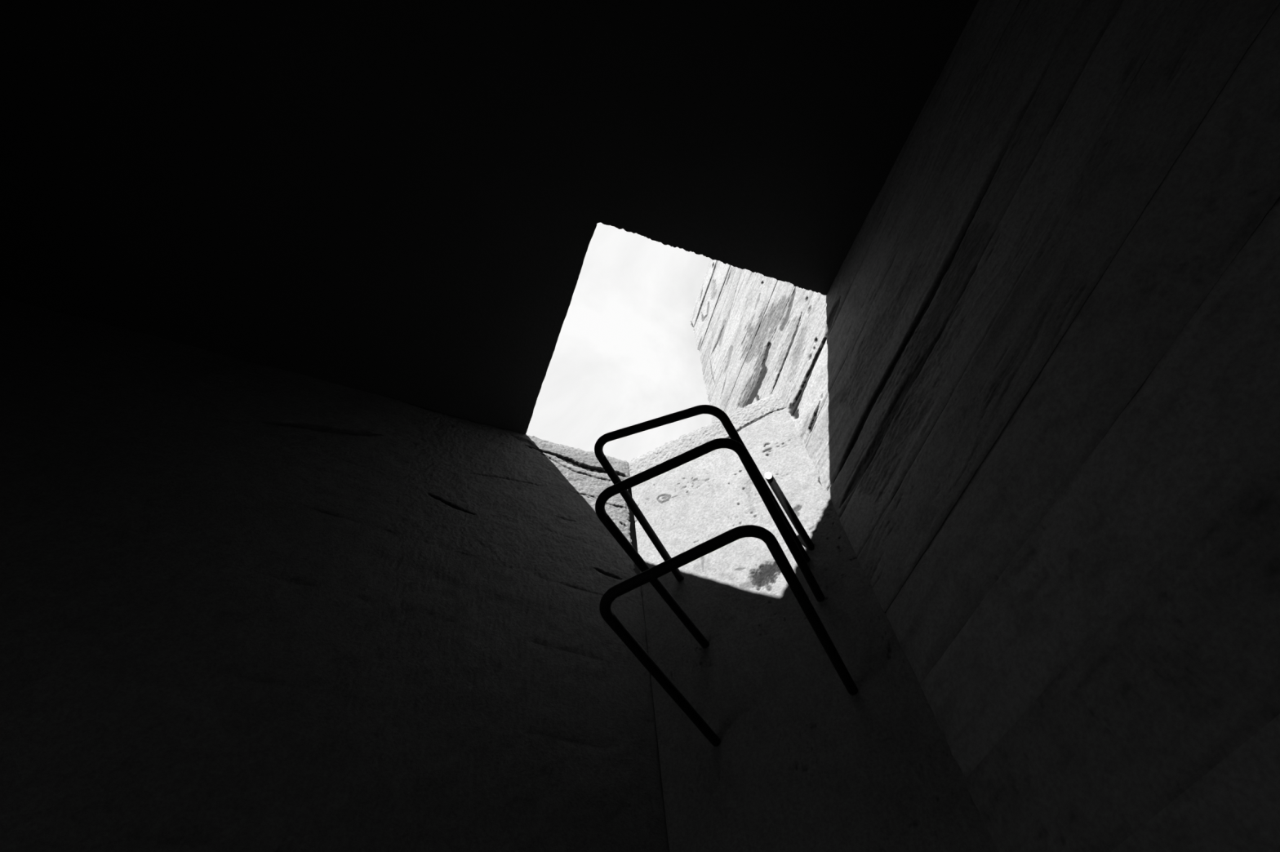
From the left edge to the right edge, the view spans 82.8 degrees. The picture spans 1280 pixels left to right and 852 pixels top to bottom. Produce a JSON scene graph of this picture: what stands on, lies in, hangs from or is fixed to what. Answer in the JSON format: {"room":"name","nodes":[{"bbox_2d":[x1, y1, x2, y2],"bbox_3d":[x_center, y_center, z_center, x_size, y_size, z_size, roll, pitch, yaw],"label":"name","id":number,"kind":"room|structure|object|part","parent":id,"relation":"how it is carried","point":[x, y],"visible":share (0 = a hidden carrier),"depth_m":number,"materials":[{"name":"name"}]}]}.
{"room":"underground concrete shaft","nodes":[
{"label":"underground concrete shaft","id":0,"kind":"room"},
{"bbox_2d":[0,296,669,851],"bbox_3d":[-0.840,0.952,0.969,3.183,3.737,0.264,15,-61,-14],"label":"wall","id":1,"kind":"structure","parent":0,"point":[245,606],"depth_m":1.66,"materials":[{"name":"concrete"}]},
{"bbox_2d":[0,0,978,434],"bbox_3d":[-0.402,-1.700,1.602,2.955,0.140,4.263,15,-61,-14],"label":"ceiling","id":2,"kind":"structure","parent":0,"point":[405,201],"depth_m":2.08,"materials":[{"name":"concrete"}]},
{"bbox_2d":[628,392,999,851],"bbox_3d":[0.365,0.983,1.072,0.434,3.704,0.465,15,-61,-14],"label":"wall","id":3,"kind":"structure","parent":0,"point":[801,762],"depth_m":1.65,"materials":[{"name":"concrete"}]},
{"bbox_2d":[594,404,810,581],"bbox_3d":[0.159,0.202,1.862,0.374,0.146,0.562,-25,-60,11],"label":"ladder rung","id":4,"kind":"object","parent":3,"relation":"attached to","point":[715,411],"visible":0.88,"depth_m":1.79,"materials":[{"name":"black metal"}]},
{"bbox_3d":[0.013,0.265,1.962,0.021,0.021,0.502,-25,-59,10],"label":"leg","id":5,"kind":"part","parent":4,"relation":"part of","materials":[{"name":"black metal"}]},
{"bbox_3d":[0.323,0.177,1.811,0.022,0.062,0.501,-27,-60,12],"label":"leg","id":6,"kind":"part","parent":4,"relation":"part of","materials":[{"name":"black metal"}]},
{"bbox_2d":[595,438,824,648],"bbox_3d":[0.172,0.297,1.689,0.359,0.022,0.582,-25,-60,11],"label":"ladder rung","id":7,"kind":"object","parent":3,"relation":"attached to","point":[743,454],"visible":0.98,"depth_m":1.61,"materials":[{"name":"black metal"}]},
{"bbox_3d":[0.048,0.386,1.734,0.022,0.022,0.518,-28,-60,12],"label":"leg","id":8,"kind":"part","parent":7,"relation":"part of","materials":[{"name":"black metal"}]},
{"bbox_3d":[0.336,0.249,1.673,0.022,0.022,0.519,-25,-60,11],"label":"leg","id":9,"kind":"part","parent":7,"relation":"part of","materials":[{"name":"black metal"}]},
{"bbox_2d":[599,524,857,746],"bbox_3d":[0.188,0.447,1.465,0.366,0.022,0.568,-25,-60,11],"label":"ladder rung","id":10,"kind":"object","parent":3,"relation":"attached to","point":[733,535],"visible":0.97,"depth_m":1.38,"materials":[{"name":"black metal"}]},
{"bbox_3d":[0.060,0.544,1.514,0.022,0.022,0.493,-27,-60,12],"label":"leg","id":11,"kind":"part","parent":10,"relation":"part of","materials":[{"name":"black metal"}]},
{"bbox_3d":[0.353,0.398,1.448,0.022,0.022,0.507,-25,-60,11],"label":"leg","id":12,"kind":"part","parent":10,"relation":"part of","materials":[{"name":"black metal"}]},
{"bbox_2d":[764,471,814,550],"bbox_3d":[0.413,0.238,1.987,0.021,0.224,0.160,-35,-62,16],"label":"iron","id":13,"kind":"object","parent":3,"relation":"attached to","point":[769,477],"visible":0.96,"depth_m":1.98,"materials":[{"name":"black metal"}]},
{"bbox_2d":[688,0,1279,851],"bbox_3d":[1.252,-0.938,0.931,0.243,5.360,4.346,15,-61,-14],"label":"wall","id":14,"kind":"structure","parent":0,"point":[1033,396],"depth_m":1.30,"materials":[{"name":"concrete"}]}
]}

